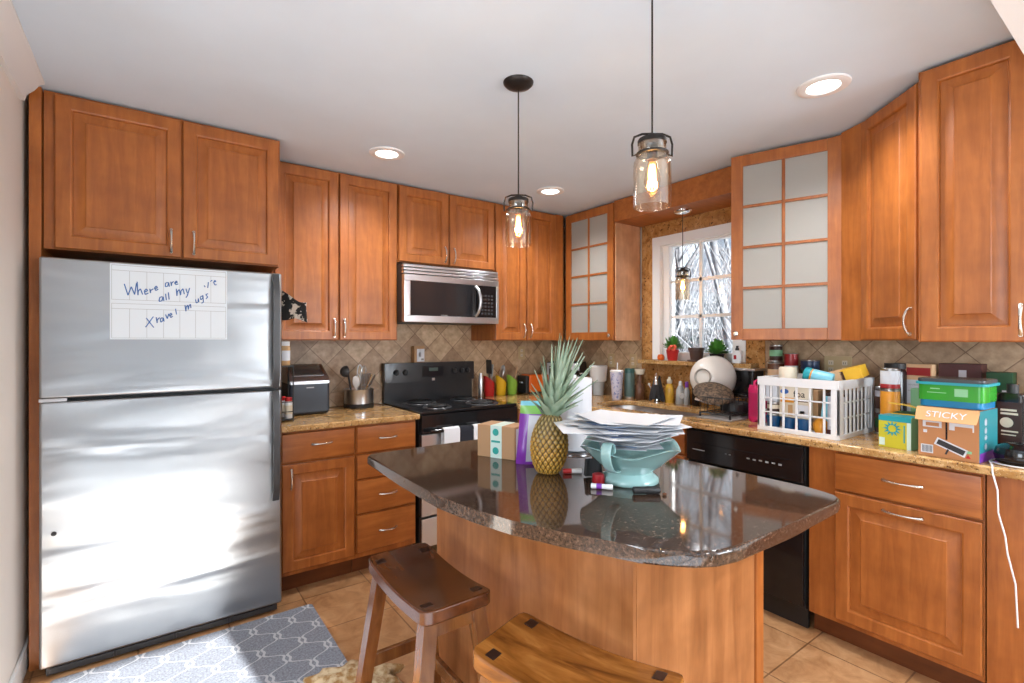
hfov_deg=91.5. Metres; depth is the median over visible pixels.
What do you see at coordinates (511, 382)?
utensil holder
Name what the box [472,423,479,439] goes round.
dish towel
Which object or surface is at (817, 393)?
box
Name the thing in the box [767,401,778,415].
jar
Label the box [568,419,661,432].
letter
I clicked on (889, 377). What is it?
can
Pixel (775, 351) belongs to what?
can
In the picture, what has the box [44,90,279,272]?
upper cabinet
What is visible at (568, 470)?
marker pen
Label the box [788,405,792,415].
picture
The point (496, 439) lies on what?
box
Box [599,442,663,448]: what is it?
letter
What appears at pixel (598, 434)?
letter
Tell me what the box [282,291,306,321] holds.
pot holder
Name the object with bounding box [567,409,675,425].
letter
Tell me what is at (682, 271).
pendant lamp
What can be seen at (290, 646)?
floor mat
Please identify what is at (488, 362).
spatula
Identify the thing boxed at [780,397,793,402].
picture
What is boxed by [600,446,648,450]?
letter
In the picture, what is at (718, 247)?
bare tree
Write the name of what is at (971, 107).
upper cabinet
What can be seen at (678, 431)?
letter
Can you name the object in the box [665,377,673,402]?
soap bottle
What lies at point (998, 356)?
wall
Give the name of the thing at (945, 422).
print
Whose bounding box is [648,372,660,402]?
faucet
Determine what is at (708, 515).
island countertop
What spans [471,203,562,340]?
upper cabinet
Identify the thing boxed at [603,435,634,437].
print
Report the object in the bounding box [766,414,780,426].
cup
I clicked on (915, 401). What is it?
carton
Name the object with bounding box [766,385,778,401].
box
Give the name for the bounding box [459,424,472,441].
dish towel
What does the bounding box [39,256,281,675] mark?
refrigerator
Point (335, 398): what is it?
trim
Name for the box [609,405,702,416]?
sink
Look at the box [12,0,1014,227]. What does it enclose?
ceiling
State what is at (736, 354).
lotion bottle
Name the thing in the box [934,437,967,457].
print
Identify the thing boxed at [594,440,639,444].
letter
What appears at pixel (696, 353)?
potted plant
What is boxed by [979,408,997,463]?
print
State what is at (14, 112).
wall
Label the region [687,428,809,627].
dishwasher
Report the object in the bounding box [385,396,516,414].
cooktop
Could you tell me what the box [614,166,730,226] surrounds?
window valance
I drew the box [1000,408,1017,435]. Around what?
print
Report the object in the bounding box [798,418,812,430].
cup
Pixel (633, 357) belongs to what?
wall plate
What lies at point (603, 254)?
upper cabinet
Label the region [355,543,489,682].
stool
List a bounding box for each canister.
[478,373,482,396]
[779,367,796,378]
[880,388,899,413]
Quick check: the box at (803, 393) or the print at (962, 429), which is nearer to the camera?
the print at (962, 429)
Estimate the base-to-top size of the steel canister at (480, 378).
0.190 m
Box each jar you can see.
[282,342,289,365]
[282,396,285,416]
[284,397,292,418]
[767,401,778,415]
[884,363,906,410]
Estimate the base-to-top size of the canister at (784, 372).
0.109 m
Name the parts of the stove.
storage drawer, oven door, clock panel, rail, handle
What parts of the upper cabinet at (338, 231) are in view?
door, handle, handle, door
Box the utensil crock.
[344,387,373,408]
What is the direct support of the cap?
on the island countertop at (708, 515)
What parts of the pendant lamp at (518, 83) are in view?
cord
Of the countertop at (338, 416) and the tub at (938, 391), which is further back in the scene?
the countertop at (338, 416)
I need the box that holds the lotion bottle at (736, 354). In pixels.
[732,346,741,362]
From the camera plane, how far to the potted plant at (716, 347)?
3.34 m
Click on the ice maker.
(311, 381)
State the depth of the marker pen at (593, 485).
1.53 m
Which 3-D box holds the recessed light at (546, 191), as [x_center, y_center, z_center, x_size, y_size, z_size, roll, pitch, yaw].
[0.275,-1.062,3.562,0.200,0.011,0.200,0,0,-36]
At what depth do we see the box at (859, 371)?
2.39 m
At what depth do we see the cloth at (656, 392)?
3.66 m
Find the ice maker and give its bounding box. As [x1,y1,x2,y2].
[282,364,329,414]
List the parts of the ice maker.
lid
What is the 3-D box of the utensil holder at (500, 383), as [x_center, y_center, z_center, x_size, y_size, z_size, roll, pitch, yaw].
[-0.094,0.373,4.196,0.094,0.168,0.094,0,0,-36]
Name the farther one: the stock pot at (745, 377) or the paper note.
the stock pot at (745, 377)
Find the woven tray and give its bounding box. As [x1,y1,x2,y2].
[693,382,733,404]
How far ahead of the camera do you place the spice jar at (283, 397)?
2.86 m
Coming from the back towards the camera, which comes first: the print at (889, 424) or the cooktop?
the cooktop
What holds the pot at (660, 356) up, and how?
on the windowsill
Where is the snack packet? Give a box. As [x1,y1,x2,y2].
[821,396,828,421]
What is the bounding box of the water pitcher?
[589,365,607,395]
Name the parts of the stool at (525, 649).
leg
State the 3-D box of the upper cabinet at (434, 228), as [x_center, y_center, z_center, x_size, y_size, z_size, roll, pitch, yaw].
[-0.541,-0.796,3.726,0.784,0.527,0.389,0,0,-36]
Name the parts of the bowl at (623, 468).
strap handle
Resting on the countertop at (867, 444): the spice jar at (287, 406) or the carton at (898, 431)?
the carton at (898, 431)
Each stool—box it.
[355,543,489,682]
[473,612,683,682]
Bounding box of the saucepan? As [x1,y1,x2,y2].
[695,397,747,411]
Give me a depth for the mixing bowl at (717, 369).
3.12 m
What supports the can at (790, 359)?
on the can
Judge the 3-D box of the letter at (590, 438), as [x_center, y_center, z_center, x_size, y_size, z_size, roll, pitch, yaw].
[0.379,0.323,1.630,0.172,0.010,0.222,0,0,-42]
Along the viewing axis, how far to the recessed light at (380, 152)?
2.83 m
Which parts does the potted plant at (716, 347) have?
pot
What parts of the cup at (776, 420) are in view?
lid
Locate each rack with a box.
[282,365,293,420]
[699,393,747,419]
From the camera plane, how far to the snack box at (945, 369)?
2.28 m
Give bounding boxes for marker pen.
[563,468,581,473]
[591,483,612,489]
[632,486,660,493]
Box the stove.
[381,361,517,545]
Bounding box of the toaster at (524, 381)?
[517,373,547,393]
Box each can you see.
[768,362,783,374]
[769,345,782,361]
[784,353,798,372]
[801,360,819,373]
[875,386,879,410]
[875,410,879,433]
[880,368,899,389]
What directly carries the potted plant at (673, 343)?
on the windowsill
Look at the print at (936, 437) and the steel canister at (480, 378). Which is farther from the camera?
the steel canister at (480, 378)
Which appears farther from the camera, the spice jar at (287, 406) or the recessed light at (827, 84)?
the spice jar at (287, 406)
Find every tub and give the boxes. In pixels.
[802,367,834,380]
[916,376,999,409]
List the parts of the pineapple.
crown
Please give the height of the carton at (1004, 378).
0.318 m
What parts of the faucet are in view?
spout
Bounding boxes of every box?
[478,421,518,459]
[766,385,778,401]
[779,386,812,419]
[780,389,830,429]
[826,390,863,432]
[830,364,868,380]
[906,363,936,410]
[939,363,986,377]
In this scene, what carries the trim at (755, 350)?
attached to the wall at (998, 356)
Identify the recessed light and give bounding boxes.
[369,146,404,159]
[537,187,564,195]
[796,73,851,97]
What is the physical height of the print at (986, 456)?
0.035 m
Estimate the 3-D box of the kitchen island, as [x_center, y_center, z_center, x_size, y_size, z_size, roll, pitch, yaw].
[0.252,0.934,1.896,0.636,0.876,1.088,0,0,-36]
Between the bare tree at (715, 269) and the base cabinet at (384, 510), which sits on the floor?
the base cabinet at (384, 510)
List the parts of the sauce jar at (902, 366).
lid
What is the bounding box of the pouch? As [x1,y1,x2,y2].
[583,458,601,475]
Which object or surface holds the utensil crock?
on the countertop at (338, 416)
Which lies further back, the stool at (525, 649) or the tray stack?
the tray stack
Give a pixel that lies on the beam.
(1011, 12)
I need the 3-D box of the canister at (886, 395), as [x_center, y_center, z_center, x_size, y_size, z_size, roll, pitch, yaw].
[1.760,0.342,2.324,0.076,0.232,0.076,0,0,-36]
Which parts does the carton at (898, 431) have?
teal lid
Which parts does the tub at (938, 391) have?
lid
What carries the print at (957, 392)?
attached to the tub at (938, 391)
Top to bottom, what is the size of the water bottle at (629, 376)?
0.241 m
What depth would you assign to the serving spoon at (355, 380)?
3.35 m
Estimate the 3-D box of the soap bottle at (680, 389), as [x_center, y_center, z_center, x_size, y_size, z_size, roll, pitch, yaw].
[1.214,0.374,3.595,0.068,0.167,0.068,0,0,0]
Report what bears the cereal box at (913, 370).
on the countertop at (867, 444)
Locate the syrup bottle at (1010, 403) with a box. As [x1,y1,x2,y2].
[996,384,1023,443]
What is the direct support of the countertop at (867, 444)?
on the base cabinet at (1005, 641)
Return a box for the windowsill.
[638,359,758,367]
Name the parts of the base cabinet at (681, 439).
drawer, door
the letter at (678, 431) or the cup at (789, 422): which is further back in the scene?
the cup at (789, 422)
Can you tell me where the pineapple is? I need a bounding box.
[528,333,597,474]
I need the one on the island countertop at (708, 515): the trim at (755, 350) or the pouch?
the pouch
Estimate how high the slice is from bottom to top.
0.201 m
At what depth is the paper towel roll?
2.00 m
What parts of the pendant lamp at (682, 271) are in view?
cord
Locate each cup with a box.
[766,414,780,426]
[781,416,794,429]
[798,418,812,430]
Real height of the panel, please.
2.432 m
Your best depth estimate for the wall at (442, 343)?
3.88 m
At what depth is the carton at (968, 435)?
1.92 m
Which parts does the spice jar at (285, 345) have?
lid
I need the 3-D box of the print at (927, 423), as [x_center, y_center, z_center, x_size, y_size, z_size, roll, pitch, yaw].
[1.661,0.331,1.972,0.001,0.014,0.042,0,0,-32]
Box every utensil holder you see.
[484,376,494,395]
[495,375,505,394]
[507,375,516,394]
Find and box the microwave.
[397,263,498,324]
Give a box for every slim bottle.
[684,382,689,404]
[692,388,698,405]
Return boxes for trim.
[0,0,44,100]
[329,389,378,406]
[642,207,764,406]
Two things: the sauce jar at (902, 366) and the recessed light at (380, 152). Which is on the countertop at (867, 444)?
the sauce jar at (902, 366)
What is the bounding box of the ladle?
[340,366,351,389]
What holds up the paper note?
attached to the refrigerator
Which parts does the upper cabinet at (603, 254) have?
glass, door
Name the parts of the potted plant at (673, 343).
flower, pot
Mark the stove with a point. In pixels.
(440, 392)
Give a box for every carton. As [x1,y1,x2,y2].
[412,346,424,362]
[879,413,917,450]
[911,388,923,411]
[915,405,997,463]
[986,371,1016,407]
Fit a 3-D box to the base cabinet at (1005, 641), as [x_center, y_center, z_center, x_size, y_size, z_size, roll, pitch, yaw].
[2.250,0.933,1.733,0.678,0.878,0.760,0,0,-36]
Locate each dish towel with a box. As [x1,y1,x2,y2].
[441,426,459,443]
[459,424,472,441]
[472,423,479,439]
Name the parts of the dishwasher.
control panel, door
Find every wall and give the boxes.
[0,65,28,682]
[282,228,564,403]
[564,208,1023,425]
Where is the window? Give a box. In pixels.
[652,223,745,362]
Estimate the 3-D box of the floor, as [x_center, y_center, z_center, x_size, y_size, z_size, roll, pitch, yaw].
[-0.463,1.412,0.467,7.000,0.080,6.100,0,0,-36]
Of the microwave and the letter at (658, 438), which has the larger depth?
the microwave
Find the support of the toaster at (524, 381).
on the countertop at (867, 444)
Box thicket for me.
[675,238,731,352]
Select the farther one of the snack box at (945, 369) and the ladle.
the ladle
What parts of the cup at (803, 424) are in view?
lid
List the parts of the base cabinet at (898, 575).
handle, handle, drawer, door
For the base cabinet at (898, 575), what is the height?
0.878 m
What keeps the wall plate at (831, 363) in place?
attached to the wall at (998, 356)
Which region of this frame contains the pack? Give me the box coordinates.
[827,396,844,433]
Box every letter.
[554,420,660,434]
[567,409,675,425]
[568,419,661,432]
[572,412,682,425]
[579,424,673,427]
[584,434,674,442]
[585,437,672,446]
[586,410,682,425]
[587,421,623,427]
[588,434,677,440]
[592,424,690,433]
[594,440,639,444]
[598,434,620,435]
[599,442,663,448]
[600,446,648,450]
[621,434,665,437]
[638,429,684,433]
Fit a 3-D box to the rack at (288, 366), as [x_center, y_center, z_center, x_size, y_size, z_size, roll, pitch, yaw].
[-1.310,0.299,2.855,0.092,0.316,0.128,0,0,-36]
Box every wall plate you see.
[518,346,524,359]
[608,353,614,366]
[630,354,636,367]
[824,356,851,371]
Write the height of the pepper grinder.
0.238 m
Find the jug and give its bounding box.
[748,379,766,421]
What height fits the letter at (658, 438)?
0.011 m
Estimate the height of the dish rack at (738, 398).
0.118 m
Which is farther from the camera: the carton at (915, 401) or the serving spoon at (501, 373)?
the serving spoon at (501, 373)
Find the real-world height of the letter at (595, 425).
0.018 m
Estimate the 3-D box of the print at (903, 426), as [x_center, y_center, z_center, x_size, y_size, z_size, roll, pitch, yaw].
[1.640,0.393,2.087,0.001,0.074,0.005,0,0,-30]
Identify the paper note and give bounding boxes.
[110,263,226,338]
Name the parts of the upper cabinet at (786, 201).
glass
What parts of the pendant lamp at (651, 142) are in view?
cord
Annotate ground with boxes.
[675,238,730,341]
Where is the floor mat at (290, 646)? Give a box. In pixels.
[50,604,346,682]
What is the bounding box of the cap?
[592,472,604,483]
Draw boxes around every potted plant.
[662,335,683,360]
[687,341,704,361]
[705,338,730,357]
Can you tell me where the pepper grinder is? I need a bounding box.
[635,369,644,399]
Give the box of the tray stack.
[891,410,915,415]
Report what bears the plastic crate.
on the countertop at (867, 444)
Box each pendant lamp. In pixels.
[503,74,533,232]
[631,0,672,206]
[673,209,691,289]
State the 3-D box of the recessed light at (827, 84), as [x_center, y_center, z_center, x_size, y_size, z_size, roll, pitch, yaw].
[1.305,-1.062,2.091,0.200,0.011,0.200,0,0,-36]
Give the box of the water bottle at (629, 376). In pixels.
[624,368,634,399]
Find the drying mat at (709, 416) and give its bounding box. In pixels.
[697,412,748,421]
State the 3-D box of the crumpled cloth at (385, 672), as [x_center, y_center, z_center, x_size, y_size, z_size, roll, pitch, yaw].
[-0.623,1.333,1.968,0.393,0.073,0.204,0,0,-8]
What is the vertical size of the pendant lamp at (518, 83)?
0.674 m
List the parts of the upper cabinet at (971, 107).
handle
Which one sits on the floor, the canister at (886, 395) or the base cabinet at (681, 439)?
the base cabinet at (681, 439)
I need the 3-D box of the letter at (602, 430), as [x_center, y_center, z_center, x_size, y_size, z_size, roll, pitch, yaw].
[0.395,0.274,1.616,0.285,0.017,0.220,0,0,-9]
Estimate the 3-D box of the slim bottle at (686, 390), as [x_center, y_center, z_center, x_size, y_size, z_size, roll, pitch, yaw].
[1.241,0.374,3.541,0.040,0.166,0.040,0,0,-36]
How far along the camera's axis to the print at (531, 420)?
1.84 m
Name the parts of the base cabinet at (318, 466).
handle, drawer, handle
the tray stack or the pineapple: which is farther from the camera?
the tray stack
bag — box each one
[516,401,541,463]
[813,418,827,433]
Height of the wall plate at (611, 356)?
0.116 m
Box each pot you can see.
[657,354,664,359]
[725,368,766,411]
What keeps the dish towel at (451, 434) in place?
hanging from the stove
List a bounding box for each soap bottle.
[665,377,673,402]
[676,381,683,404]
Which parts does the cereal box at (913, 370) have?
white panel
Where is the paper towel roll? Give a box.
[560,375,591,454]
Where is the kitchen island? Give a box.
[437,508,762,682]
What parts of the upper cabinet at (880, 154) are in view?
handle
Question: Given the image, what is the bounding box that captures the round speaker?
[989,442,1023,627]
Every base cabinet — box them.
[282,426,354,590]
[352,420,414,571]
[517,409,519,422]
[613,405,688,459]
[809,446,986,682]
[987,475,1023,682]
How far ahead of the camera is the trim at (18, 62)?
1.78 m
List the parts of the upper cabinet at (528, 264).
door, door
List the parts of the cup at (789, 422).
lid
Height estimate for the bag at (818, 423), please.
0.075 m
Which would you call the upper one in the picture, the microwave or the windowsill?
the microwave
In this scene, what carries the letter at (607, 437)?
on the letter
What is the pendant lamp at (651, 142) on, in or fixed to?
hanging from the ceiling
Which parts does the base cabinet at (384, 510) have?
drawer, drawer, drawer, drawer, handle, handle, handle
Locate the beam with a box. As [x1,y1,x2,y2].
[991,0,1023,53]
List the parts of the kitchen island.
short panel, long panel, panel, corner post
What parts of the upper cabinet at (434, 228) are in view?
door, door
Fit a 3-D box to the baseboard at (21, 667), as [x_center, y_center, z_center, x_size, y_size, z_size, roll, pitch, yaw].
[-1.725,1.322,1.664,0.014,0.100,1.280,0,0,-36]
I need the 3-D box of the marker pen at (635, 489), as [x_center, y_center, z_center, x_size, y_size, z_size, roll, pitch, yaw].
[0.401,0.446,1.487,0.081,0.023,0.023,0,0,-2]
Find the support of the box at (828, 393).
in the plastic crate
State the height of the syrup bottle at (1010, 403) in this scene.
0.286 m
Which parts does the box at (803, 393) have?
panel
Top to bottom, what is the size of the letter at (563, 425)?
0.016 m
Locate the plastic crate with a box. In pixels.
[757,373,874,440]
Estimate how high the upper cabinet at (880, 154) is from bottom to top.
1.060 m
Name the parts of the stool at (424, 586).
leg, leg, seat, leg, leg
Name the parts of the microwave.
handle, control panel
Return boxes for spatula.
[486,360,491,377]
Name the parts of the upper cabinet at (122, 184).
door, handle, handle, door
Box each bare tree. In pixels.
[675,242,706,351]
[675,244,698,332]
[704,240,731,352]
[707,239,730,269]
[709,247,730,273]
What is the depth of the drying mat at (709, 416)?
2.91 m
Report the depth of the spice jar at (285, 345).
2.82 m
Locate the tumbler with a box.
[610,363,623,399]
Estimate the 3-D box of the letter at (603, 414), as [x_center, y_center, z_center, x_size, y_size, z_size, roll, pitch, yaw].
[0.408,0.254,1.644,0.285,0.008,0.220,0,0,22]
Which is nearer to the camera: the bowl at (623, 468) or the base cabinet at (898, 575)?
the bowl at (623, 468)
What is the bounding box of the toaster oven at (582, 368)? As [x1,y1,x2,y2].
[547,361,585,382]
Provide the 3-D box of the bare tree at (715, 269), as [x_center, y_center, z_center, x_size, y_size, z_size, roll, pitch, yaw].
[3.109,-3.737,8.752,6.185,11.302,3.970,0,0,-36]
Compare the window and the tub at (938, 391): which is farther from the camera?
the window
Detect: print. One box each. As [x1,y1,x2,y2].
[526,415,539,461]
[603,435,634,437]
[883,421,900,435]
[903,426,904,442]
[921,420,973,452]
[926,422,938,426]
[927,388,967,397]
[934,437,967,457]
[945,422,946,439]
[955,427,972,432]
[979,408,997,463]
[980,450,993,462]
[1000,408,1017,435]
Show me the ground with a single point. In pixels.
(721, 242)
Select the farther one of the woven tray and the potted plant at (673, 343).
the potted plant at (673, 343)
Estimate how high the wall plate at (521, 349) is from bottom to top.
0.116 m
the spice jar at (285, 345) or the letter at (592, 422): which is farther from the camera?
the spice jar at (285, 345)
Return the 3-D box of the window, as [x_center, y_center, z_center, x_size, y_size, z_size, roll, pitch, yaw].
[1.353,-0.324,3.604,0.114,0.939,0.750,0,0,-36]
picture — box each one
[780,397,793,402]
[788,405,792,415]
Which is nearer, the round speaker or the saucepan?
the round speaker
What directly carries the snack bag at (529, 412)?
on the island countertop at (708, 515)
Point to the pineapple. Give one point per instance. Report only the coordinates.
(549, 445)
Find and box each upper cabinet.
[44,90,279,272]
[270,161,396,340]
[397,184,493,270]
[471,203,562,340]
[566,202,639,340]
[731,135,840,340]
[841,82,918,340]
[919,40,1023,341]
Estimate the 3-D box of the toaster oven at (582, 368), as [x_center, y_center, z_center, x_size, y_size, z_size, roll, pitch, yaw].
[0.475,0.323,4.393,0.300,0.270,0.242,0,0,24]
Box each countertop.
[282,403,419,432]
[367,439,840,567]
[477,392,1023,480]
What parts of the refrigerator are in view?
fridge door, freezer door, handle, handle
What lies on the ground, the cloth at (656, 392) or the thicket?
the thicket
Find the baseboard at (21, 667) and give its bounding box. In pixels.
[9,634,28,682]
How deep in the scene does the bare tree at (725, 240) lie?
16.77 m
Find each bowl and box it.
[580,436,680,488]
[690,356,735,390]
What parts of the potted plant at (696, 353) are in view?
pot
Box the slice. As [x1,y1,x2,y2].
[360,373,370,389]
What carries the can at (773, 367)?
on the can
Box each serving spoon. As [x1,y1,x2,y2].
[352,376,359,389]
[499,369,503,377]
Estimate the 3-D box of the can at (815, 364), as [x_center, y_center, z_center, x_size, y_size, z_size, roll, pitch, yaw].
[1.721,0.165,2.880,0.096,0.105,0.096,0,0,-36]
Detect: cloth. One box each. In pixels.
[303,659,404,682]
[649,376,664,401]
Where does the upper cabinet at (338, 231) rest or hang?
attached to the wall at (442, 343)
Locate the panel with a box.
[29,87,52,671]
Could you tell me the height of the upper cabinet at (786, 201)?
1.060 m
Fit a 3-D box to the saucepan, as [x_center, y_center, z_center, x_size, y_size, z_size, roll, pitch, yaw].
[1.299,0.389,3.064,0.164,0.068,0.295,0,0,-43]
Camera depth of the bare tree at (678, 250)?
9.99 m
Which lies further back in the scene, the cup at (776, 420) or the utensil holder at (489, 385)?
the utensil holder at (489, 385)
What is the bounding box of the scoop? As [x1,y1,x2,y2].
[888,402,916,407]
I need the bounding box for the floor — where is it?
[22,544,939,682]

